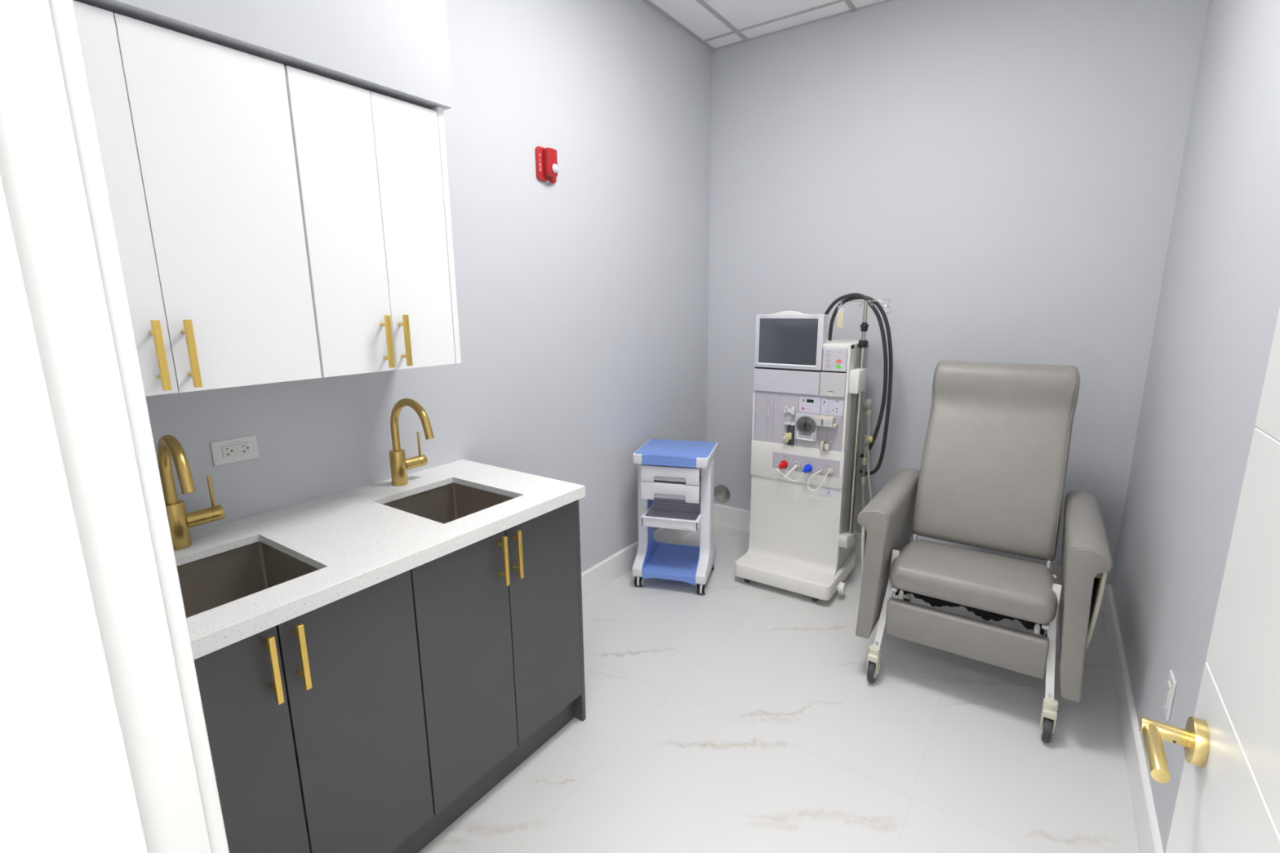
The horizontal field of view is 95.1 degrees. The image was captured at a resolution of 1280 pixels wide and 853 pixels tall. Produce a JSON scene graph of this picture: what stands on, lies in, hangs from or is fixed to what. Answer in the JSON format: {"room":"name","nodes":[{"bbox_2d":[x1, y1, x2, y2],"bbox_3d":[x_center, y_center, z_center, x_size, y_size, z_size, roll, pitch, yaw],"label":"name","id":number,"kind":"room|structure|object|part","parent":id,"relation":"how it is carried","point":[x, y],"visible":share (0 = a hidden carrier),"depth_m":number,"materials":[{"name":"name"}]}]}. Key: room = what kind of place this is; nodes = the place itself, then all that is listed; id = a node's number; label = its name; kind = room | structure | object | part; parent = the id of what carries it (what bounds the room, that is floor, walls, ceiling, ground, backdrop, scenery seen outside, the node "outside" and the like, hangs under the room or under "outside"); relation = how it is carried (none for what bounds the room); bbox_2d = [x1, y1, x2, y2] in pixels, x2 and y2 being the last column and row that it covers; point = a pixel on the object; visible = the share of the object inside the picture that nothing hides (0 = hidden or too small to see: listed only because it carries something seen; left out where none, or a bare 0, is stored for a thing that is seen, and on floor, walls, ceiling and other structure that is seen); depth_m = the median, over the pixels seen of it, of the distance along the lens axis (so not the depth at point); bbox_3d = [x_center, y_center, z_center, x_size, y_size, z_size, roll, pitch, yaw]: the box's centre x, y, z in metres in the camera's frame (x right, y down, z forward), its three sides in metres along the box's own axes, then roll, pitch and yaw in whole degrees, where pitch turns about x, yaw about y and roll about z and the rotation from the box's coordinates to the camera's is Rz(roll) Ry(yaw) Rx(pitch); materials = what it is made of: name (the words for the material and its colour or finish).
{"room":"dialysis treatment room","nodes":[
{"label":"dialysis treatment room","id":0,"kind":"room"},
{"bbox_2d":[0,835,4,852],"bbox_3d":[-0.542,-0.139,0.475,4.100,3.118,0.133,8,14,34],"label":"wall","id":1,"kind":"structure","parent":0,"point":[2,848],"depth_m":0.52,"materials":[{"name":"grey paint"}]},
{"bbox_2d":[0,0,211,852],"bbox_3d":[-0.500,0.354,0.551,0.032,2.120,0.133,8,14,34],"label":"trim","id":2,"kind":"structure","parent":1,"relation":"attached to","point":[96,754],"depth_m":0.50,"materials":[{"name":"white paint"}]},
{"bbox_2d":[48,0,229,852],"bbox_3d":[-0.492,0.302,0.628,0.080,2.190,0.017,8,14,34],"label":"trim","id":3,"kind":"structure","parent":1,"relation":"attached to","point":[62,11],"depth_m":0.54,"materials":[{"name":"white paint"}]},
{"bbox_2d":[1138,307,1279,852],"bbox_3d":[0.532,0.374,0.464,0.109,2.082,0.891,8,14,34],"label":"door","id":4,"kind":"structure","parent":1,"relation":"in","point":[1228,800],"depth_m":0.70,"materials":[{"name":"white paint"}]},
{"bbox_3d":[0.700,0.431,0.772,0.053,0.022,0.115,8,14,34],"label":"lever","id":5,"kind":"part","parent":4,"relation":"part of","materials":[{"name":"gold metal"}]},
{"bbox_3d":[0.752,0.426,0.791,0.015,0.061,0.061,8,14,34],"label":"handle","id":6,"kind":"part","parent":4,"relation":"part of","materials":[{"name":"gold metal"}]},
{"bbox_2d":[74,0,452,110],"bbox_3d":[-1.007,-1.320,1.296,0.360,0.933,1.064,8,14,34],"label":"wall","id":7,"kind":"structure","parent":0,"point":[396,49],"depth_m":1.44,"materials":[{"name":"grey paint"}]},
{"bbox_2d":[145,0,711,573],"bbox_3d":[-0.514,-0.581,2.592,0.120,3.118,3.451,8,14,34],"label":"wall","id":8,"kind":"structure","parent":0,"point":[582,297],"depth_m":2.61,"materials":[{"name":"grey paint"}]},
{"bbox_2d":[72,0,321,396],"bbox_3d":[-1.121,-0.450,1.283,0.376,0.733,0.602,8,14,34],"label":"upper cabinet","id":9,"kind":"object","parent":8,"relation":"attached to","point":[195,138],"visible":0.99,"depth_m":1.26,"materials":[{"name":"white laminate"}]},
{"bbox_3d":[-1.093,-0.407,1.079,0.019,0.733,0.293,8,14,34],"label":"door","id":10,"kind":"part","parent":9,"relation":"part of","materials":[{"name":"white laminate"}]},
{"bbox_3d":[-1.000,-0.148,1.217,0.038,0.144,0.013,8,14,34],"label":"handle","id":11,"kind":"part","parent":9,"relation":"part of","materials":[{"name":"gold metal"}]},
{"bbox_3d":[-0.969,-0.157,1.261,0.038,0.144,0.013,8,14,34],"label":"handle","id":12,"kind":"part","parent":9,"relation":"part of","materials":[{"name":"gold metal"}]},
{"bbox_2d":[210,435,258,466],"bbox_3d":[-1.152,0.068,1.668,0.008,0.068,0.114,8,14,34],"label":"wall outlet","id":13,"kind":"object","parent":8,"relation":"attached to","point":[243,448],"visible":1,"depth_m":1.66,"materials":[{"name":"white plastic"}]},
{"bbox_2d":[222,442,249,457],"bbox_3d":[-1.150,0.067,1.667,0.003,0.033,0.067,8,14,34],"label":"receptacle","id":14,"kind":"object","parent":13,"relation":"attached to","point":[229,450],"depth_m":1.67,"materials":[{"name":"white plastic"}]},
{"bbox_2d":[284,65,461,377],"bbox_3d":[-0.823,-0.547,1.701,0.376,0.747,0.439,8,14,34],"label":"upper cabinet","id":15,"kind":"object","parent":8,"relation":"attached to","point":[371,167],"visible":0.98,"depth_m":1.58,"materials":[{"name":"white laminate"}]},
{"bbox_3d":[-0.771,-0.505,1.532,0.019,0.733,0.206,8,14,34],"label":"door","id":16,"kind":"part","parent":15,"relation":"part of","materials":[{"name":"white laminate"}]},
{"bbox_3d":[-0.706,-0.237,1.631,0.038,0.144,0.013,8,14,34],"label":"handle","id":17,"kind":"part","parent":15,"relation":"part of","materials":[{"name":"gold metal"}]},
{"bbox_3d":[-0.674,-0.247,1.677,0.038,0.144,0.013,8,14,34],"label":"handle","id":18,"kind":"part","parent":15,"relation":"part of","materials":[{"name":"gold metal"}]},
{"bbox_3d":[-0.653,-0.541,1.699,0.019,0.733,0.206,8,14,34],"label":"door","id":19,"kind":"part","parent":15,"relation":"part of","materials":[{"name":"white laminate"}]},
{"bbox_3d":[-0.718,-0.585,1.880,0.339,0.747,0.020,8,14,34],"label":"panel","id":20,"kind":"part","parent":15,"relation":"part of","materials":[{"name":"white laminate"}]},
{"bbox_2d":[535,146,558,183],"bbox_3d":[-0.385,-1.125,2.514,0.060,0.137,0.119,8,14,34],"label":"fire alarm","id":21,"kind":"object","parent":8,"relation":"attached to","point":[546,160],"visible":1,"depth_m":2.50,"materials":[{"name":"red plastic"}]},
{"bbox_2d":[581,525,700,600],"bbox_3d":[-0.112,0.780,3.327,0.016,0.146,2.041,8,14,34],"label":"baseboard","id":22,"kind":"structure","parent":8,"relation":"attached to","point":[605,572],"depth_m":3.28,"materials":[{"name":"white paint"}]},
{"bbox_2d":[643,0,890,50],"bbox_3d":[0.412,-1.917,1.571,2.253,0.101,3.331,8,14,34],"label":"ceiling","id":23,"kind":"structure","parent":0,"point":[715,24],"depth_m":3.12,"materials":[{"name":"tile"}]},
{"bbox_2d":[418,524,1139,852],"bbox_3d":[-0.044,1.289,1.484,4.100,0.100,5.300,8,14,34],"label":"floor","id":24,"kind":"structure","parent":0,"point":[739,716],"depth_m":2.04,"materials":[{"name":"white tile"}]},
{"bbox_2d":[194,569,434,852],"bbox_3d":[-0.984,0.803,1.473,0.623,0.874,0.632,8,14,34],"label":"base cabinet","id":25,"kind":"object","parent":24,"relation":"on","point":[314,720],"visible":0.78,"depth_m":1.35,"materials":[{"name":"black"}]},
{"bbox_3d":[-0.858,0.804,1.185,0.019,0.756,0.313,8,14,34],"label":"door","id":26,"kind":"part","parent":25,"relation":"part of","materials":[{"name":"grey laminate"}]},
{"bbox_3d":[-0.763,0.502,1.216,0.038,0.151,0.012,8,14,34],"label":"handle","id":27,"kind":"part","parent":25,"relation":"part of","materials":[{"name":"gold metal"}]},
{"bbox_3d":[-0.731,0.493,1.262,0.038,0.151,0.012,8,14,34],"label":"handle","id":28,"kind":"part","parent":25,"relation":"part of","materials":[{"name":"gold metal"}]},
{"bbox_3d":[-0.677,0.749,1.440,0.019,0.756,0.314,8,14,34],"label":"door","id":29,"kind":"part","parent":25,"relation":"part of","materials":[{"name":"grey laminate"}]},
{"bbox_2d":[410,499,586,843],"bbox_3d":[-0.619,0.690,1.991,0.627,0.876,0.653,8,14,34],"label":"base cabinet","id":30,"kind":"object","parent":24,"relation":"on","point":[499,616],"visible":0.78,"depth_m":1.77,"materials":[{"name":"black"}]},
{"bbox_2d":[173,459,585,659],"bbox_3d":[-0.813,0.296,1.648,0.635,0.039,1.286,8,14,34],"label":"countertop","id":31,"kind":"structure","parent":30,"relation":"on","point":[357,542],"depth_m":1.57,"materials":[{"name":"white stone"}]},
{"bbox_2d":[157,434,224,550],"bbox_3d":[-1.092,0.163,1.455,0.229,0.307,0.133,8,14,34],"label":"faucet","id":32,"kind":"object","parent":31,"relation":"on","point":[180,521],"visible":0.95,"depth_m":1.47,"materials":[{"name":"gold metal"}]},
{"bbox_3d":[-1.113,0.113,1.403,0.217,0.189,0.026,9,15,39],"label":"spout","id":33,"kind":"part","parent":32,"relation":"part of","materials":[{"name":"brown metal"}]},
{"bbox_3d":[-1.135,0.191,1.556,0.039,0.124,0.028,8,14,34],"label":"lever","id":34,"kind":"part","parent":32,"relation":"part of","materials":[{"name":"brown metal"}]},
{"bbox_2d":[177,541,319,617],"bbox_3d":[-0.976,0.455,1.380,0.395,0.196,0.358,8,14,34],"label":"sink","id":35,"kind":"object","parent":31,"relation":"in","point":[208,583],"visible":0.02,"depth_m":1.53,"materials":[{"name":"metal"}]},
{"bbox_2d":[388,398,434,486],"bbox_3d":[-0.734,0.051,1.972,0.230,0.307,0.128,8,14,34],"label":"faucet","id":36,"kind":"object","parent":31,"relation":"on","point":[399,464],"visible":1,"depth_m":1.98,"materials":[{"name":"gold metal"}]},
{"bbox_3d":[-0.752,0.001,1.925,0.218,0.189,0.026,8,14,34],"label":"spout","id":37,"kind":"part","parent":36,"relation":"part of","materials":[{"name":"brown metal"}]},
{"bbox_3d":[-0.779,0.080,2.071,0.039,0.124,0.028,8,14,34],"label":"lever","id":38,"kind":"part","parent":36,"relation":"part of","materials":[{"name":"brown metal"}]},
{"bbox_2d":[382,482,514,524],"bbox_3d":[-0.610,0.344,1.896,0.393,0.196,0.345,8,14,34],"label":"sink","id":39,"kind":"object","parent":31,"relation":"in","point":[445,504],"visible":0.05,"depth_m":2.05,"materials":[{"name":"metal"}]},
{"bbox_3d":[-0.495,0.694,1.696,0.019,0.756,0.314,8,14,34],"label":"door","id":40,"kind":"part","parent":30,"relation":"part of","materials":[{"name":"grey laminate"}]},
{"bbox_3d":[-0.404,0.393,1.723,0.038,0.151,0.012,8,14,34],"label":"handle","id":41,"kind":"part","parent":30,"relation":"part of","materials":[{"name":"gold metal"}]},
{"bbox_3d":[-0.372,0.384,1.768,0.038,0.151,0.012,8,14,34],"label":"handle","id":42,"kind":"part","parent":30,"relation":"part of","materials":[{"name":"gold metal"}]},
{"bbox_3d":[-0.314,0.639,1.951,0.019,0.756,0.312,8,14,34],"label":"door","id":43,"kind":"part","parent":30,"relation":"part of","materials":[{"name":"grey laminate"}]},
{"bbox_3d":[-0.453,0.633,2.256,0.590,0.876,0.018,8,14,34],"label":"panel","id":44,"kind":"part","parent":30,"relation":"part of","materials":[{"name":"grey laminate"}]},
{"bbox_2d":[632,439,718,594],"bbox_3d":[0.200,0.485,3.240,0.400,0.751,0.396,3,12,16],"label":"cart","id":45,"kind":"object","parent":24,"relation":"on","point":[678,474],"visible":1,"depth_m":3.13,"materials":[{"name":"white plastic"}]},
{"bbox_3d":[0.032,0.472,3.279,0.054,0.640,0.383,3,12,16],"label":"leg","id":46,"kind":"part","parent":45,"relation":"part of","materials":[{"name":"white plastic"}]},
{"bbox_3d":[0.157,0.362,3.064,0.170,0.031,0.006,3,12,16],"label":"finger pull","id":47,"kind":"part","parent":45,"relation":"part of","materials":[{"name":"grey plastic"}]},
{"bbox_3d":[0.156,0.269,3.045,0.170,0.030,0.006,3,12,16],"label":"finger pull","id":48,"kind":"part","parent":45,"relation":"part of","materials":[{"name":"grey plastic"}]},
{"bbox_3d":[0.155,0.343,3.054,0.310,0.093,0.018,3,12,16],"label":"drawer","id":49,"kind":"part","parent":45,"relation":"part of","materials":[{"name":"white plastic"}]},
{"bbox_3d":[0.155,0.251,3.035,0.310,0.089,0.018,3,12,16],"label":"drawer","id":50,"kind":"part","parent":45,"relation":"part of","materials":[{"name":"white plastic"}]},
{"bbox_2d":[642,542,699,585],"bbox_3d":[0.202,0.767,3.297,0.292,0.067,0.368,3,12,16],"label":"shelf","id":51,"kind":"object","parent":45,"relation":"attached to","point":[664,561],"depth_m":3.26,"materials":[{"name":"blue plastic"}]},
{"bbox_2d":[640,500,702,531],"bbox_3d":[0.189,0.485,3.194,0.380,0.052,0.358,8,14,34],"label":"tray","id":52,"kind":"object","parent":45,"relation":"on","point":[671,514],"depth_m":3.21,"materials":[{"name":"white plastic"}]},
{"bbox_3d":[0.200,0.143,3.179,0.400,0.048,0.375,3,12,16],"label":"frame","id":53,"kind":"part","parent":45,"relation":"part of","materials":[{"name":"blue plastic"}]},
{"bbox_3d":[0.200,0.118,3.174,0.397,0.002,0.372,3,12,16],"label":"edge trim","id":54,"kind":"part","parent":45,"relation":"part of","materials":[{"name":"white"}]},
{"bbox_3d":[0.225,0.296,3.296,0.290,0.300,0.006,3,12,16],"label":"panel","id":55,"kind":"part","parent":45,"relation":"part of","materials":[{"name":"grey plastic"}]},
{"bbox_3d":[0.365,0.489,3.187,0.054,0.640,0.383,3,12,16],"label":"leg","id":56,"kind":"part","parent":45,"relation":"part of","materials":[{"name":"white plastic"}]},
{"bbox_2d":[734,293,893,601],"bbox_3d":[0.938,0.086,3.135,0.656,1.562,0.571,8,14,34],"label":"machine","id":57,"kind":"object","parent":24,"relation":"on","point":[810,403],"visible":0.98,"depth_m":3.08,"materials":[{"name":"white plastic"}]},
{"bbox_3d":[0.770,-0.237,3.074,0.358,0.118,0.040,8,14,34],"label":"drawer","id":58,"kind":"part","parent":57,"relation":"part of","materials":[{"name":"grey plastic"}]},
{"bbox_2d":[754,314,826,370],"bbox_3d":[0.776,-0.441,3.035,0.360,0.276,0.055,8,14,34],"label":"monitor","id":59,"kind":"object","parent":57,"relation":"on","point":[783,342],"depth_m":3.00,"materials":[{"name":"grey plastic"}]},
{"bbox_3d":[0.816,0.522,3.161,0.498,0.468,0.120,8,14,34],"label":"panel","id":60,"kind":"part","parent":57,"relation":"part of","materials":[{"name":"white plastic"}]},
{"bbox_3d":[0.836,0.196,3.129,0.503,0.197,0.046,8,14,34],"label":"connector panel","id":61,"kind":"part","parent":57,"relation":"part of","materials":[{"name":"white plastic"}]},
{"bbox_3d":[0.874,0.093,3.057,0.110,0.047,0.001,8,14,34],"label":"pump plate","id":62,"kind":"part","parent":57,"relation":"part of","materials":[{"name":"grey plastic"}]},
{"bbox_3d":[0.903,-0.021,2.950,0.020,0.038,0.002,8,14,34],"label":"detector door","id":63,"kind":"part","parent":57,"relation":"part of","materials":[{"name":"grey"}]},
{"bbox_3d":[0.935,-0.016,2.928,0.039,0.033,0.002,8,14,34],"label":"detector door","id":64,"kind":"part","parent":57,"relation":"part of","materials":[{"name":"grey plastic"}]},
{"bbox_3d":[0.976,-0.332,2.914,0.119,0.109,0.050,8,14,34],"label":"control panel","id":65,"kind":"part","parent":57,"relation":"part of","materials":[{"name":"grey plastic"}]},
{"bbox_2d":[837,312,843,327],"bbox_3d":[1.024,-0.562,2.992,0.031,0.112,0.002,8,14,34],"label":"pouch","id":66,"kind":"object","parent":57,"relation":"hanging from","point":[840,317],"visible":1,"depth_m":2.99,"materials":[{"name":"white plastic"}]},
{"bbox_3d":[1.252,0.070,3.175,0.028,0.037,0.037,8,14,34],"label":"valve knob","id":67,"kind":"part","parent":57,"relation":"part of","materials":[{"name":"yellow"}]},
{"bbox_2d":[855,360,1112,742],"bbox_3d":[1.407,0.393,2.417,0.794,1.246,0.884,8,14,34],"label":"recliner","id":68,"kind":"object","parent":24,"relation":"on","point":[992,474],"visible":1,"depth_m":2.36,"materials":[{"name":"grey leather"}]},
{"bbox_2d":[861,525,866,574],"bbox_3d":[1.056,0.530,2.596,0.044,0.388,0.476,8,14,34],"label":"tray","id":69,"kind":"object","parent":68,"relation":"on","point":[864,531],"depth_m":2.40,"materials":[{"name":"grey plastic"}]},
{"bbox_3d":[1.004,0.709,2.380,0.035,0.396,0.163,10,16,42],"label":"leg","id":70,"kind":"part","parent":68,"relation":"part of","materials":[{"name":"white metal"}]},
{"bbox_3d":[1.110,0.530,2.612,0.118,0.549,0.722,8,14,34],"label":"armrest","id":71,"kind":"part","parent":68,"relation":"part of","materials":[{"name":"grey leather"}]},
{"bbox_3d":[1.054,0.667,2.360,0.020,0.059,0.043,8,14,34],"label":"legrest arm","id":72,"kind":"part","parent":68,"relation":"part of","materials":[{"name":"silver metal"}]},
{"bbox_3d":[1.330,0.636,2.351,0.524,0.040,0.385,8,14,34],"label":"seat frame","id":73,"kind":"part","parent":68,"relation":"part of","materials":[{"name":"black metal"}]},
{"bbox_3d":[1.329,0.583,2.339,0.554,0.118,0.447,8,14,34],"label":"seat","id":74,"kind":"part","parent":68,"relation":"part of","materials":[{"name":"grey leather"}]},
{"bbox_3d":[1.538,0.120,2.555,0.552,0.774,0.422,8,14,34],"label":"backrest","id":75,"kind":"part","parent":68,"relation":"part of","materials":[{"name":"grey leather"}]},
{"bbox_3d":[1.429,0.717,2.105,0.020,0.059,0.043,8,14,34],"label":"legrest arm","id":76,"kind":"part","parent":68,"relation":"part of","materials":[{"name":"silver metal"}]},
{"bbox_3d":[1.457,0.769,2.071,0.035,0.396,0.163,5,13,26],"label":"leg","id":77,"kind":"part","parent":68,"relation":"part of","materials":[{"name":"white metal"}]},
{"bbox_3d":[1.793,0.751,2.535,0.025,0.310,0.020,8,14,34],"label":"leg","id":78,"kind":"part","parent":68,"relation":"part of","materials":[{"name":"metal"}]},
{"bbox_3d":[1.665,0.604,2.233,0.118,0.549,0.722,8,14,34],"label":"armrest","id":79,"kind":"part","parent":68,"relation":"part of","materials":[{"name":"grey leather"}]},
{"bbox_2d":[1085,572,1107,649],"bbox_3d":[1.671,0.611,2.178,0.044,0.388,0.476,8,14,34],"label":"tray","id":80,"kind":"object","parent":68,"relation":"on","point":[1100,580],"depth_m":1.99,"materials":[{"name":"grey plastic"}]},
{"bbox_2d":[706,0,1209,584],"bbox_3d":[1.459,-0.733,3.231,2.373,3.118,0.120,8,14,34],"label":"wall","id":81,"kind":"structure","parent":0,"point":[1005,175],"depth_m":2.95,"materials":[{"name":"grey paint"}]},
{"bbox_2d":[713,484,730,502],"bbox_3d":[0.565,0.465,4.045,0.128,0.128,0.008,8,14,34],"label":"disc","id":82,"kind":"object","parent":81,"relation":"attached to","point":[722,494],"visible":0.94,"depth_m":4.04,"materials":[{"name":"metal"}]},
{"bbox_2d":[713,503,1107,612],"bbox_3d":[1.385,0.727,3.514,2.222,0.146,0.016,8,14,34],"label":"baseboard","id":83,"kind":"structure","parent":81,"relation":"attached to","point":[723,515],"depth_m":4.00,"materials":[{"name":"white paint"}]},
{"bbox_2d":[1111,0,1279,852],"bbox_3d":[1.401,-0.312,1.215,0.120,3.118,3.331,8,14,34],"label":"wall","id":84,"kind":"structure","parent":0,"point":[1219,304],"depth_m":1.70,"materials":[{"name":"grey paint"}]},
{"bbox_2d":[1102,584,1163,852],"bbox_3d":[1.359,1.135,1.556,0.016,0.146,3.331,8,14,34],"label":"baseboard","id":85,"kind":"structure","parent":84,"relation":"attached to","point":[1148,833],"depth_m":1.91,"materials":[{"name":"white paint"}]},
{"bbox_2d":[1162,670,1177,720],"bbox_3d":[1.443,0.733,1.597,0.010,0.116,0.071,8,14,34],"label":"wall outlet","id":86,"kind":"object","parent":84,"relation":"attached to","point":[1171,684],"visible":1,"depth_m":1.58,"materials":[{"name":"white plastic"}]},
{"bbox_2d":[1163,680,1171,708],"bbox_3d":[1.440,0.732,1.599,0.004,0.068,0.033,8,14,34],"label":"receptacle","id":87,"kind":"object","parent":86,"relation":"attached to","point":[1168,691],"depth_m":1.59,"materials":[{"name":"white plastic"}]}
]}

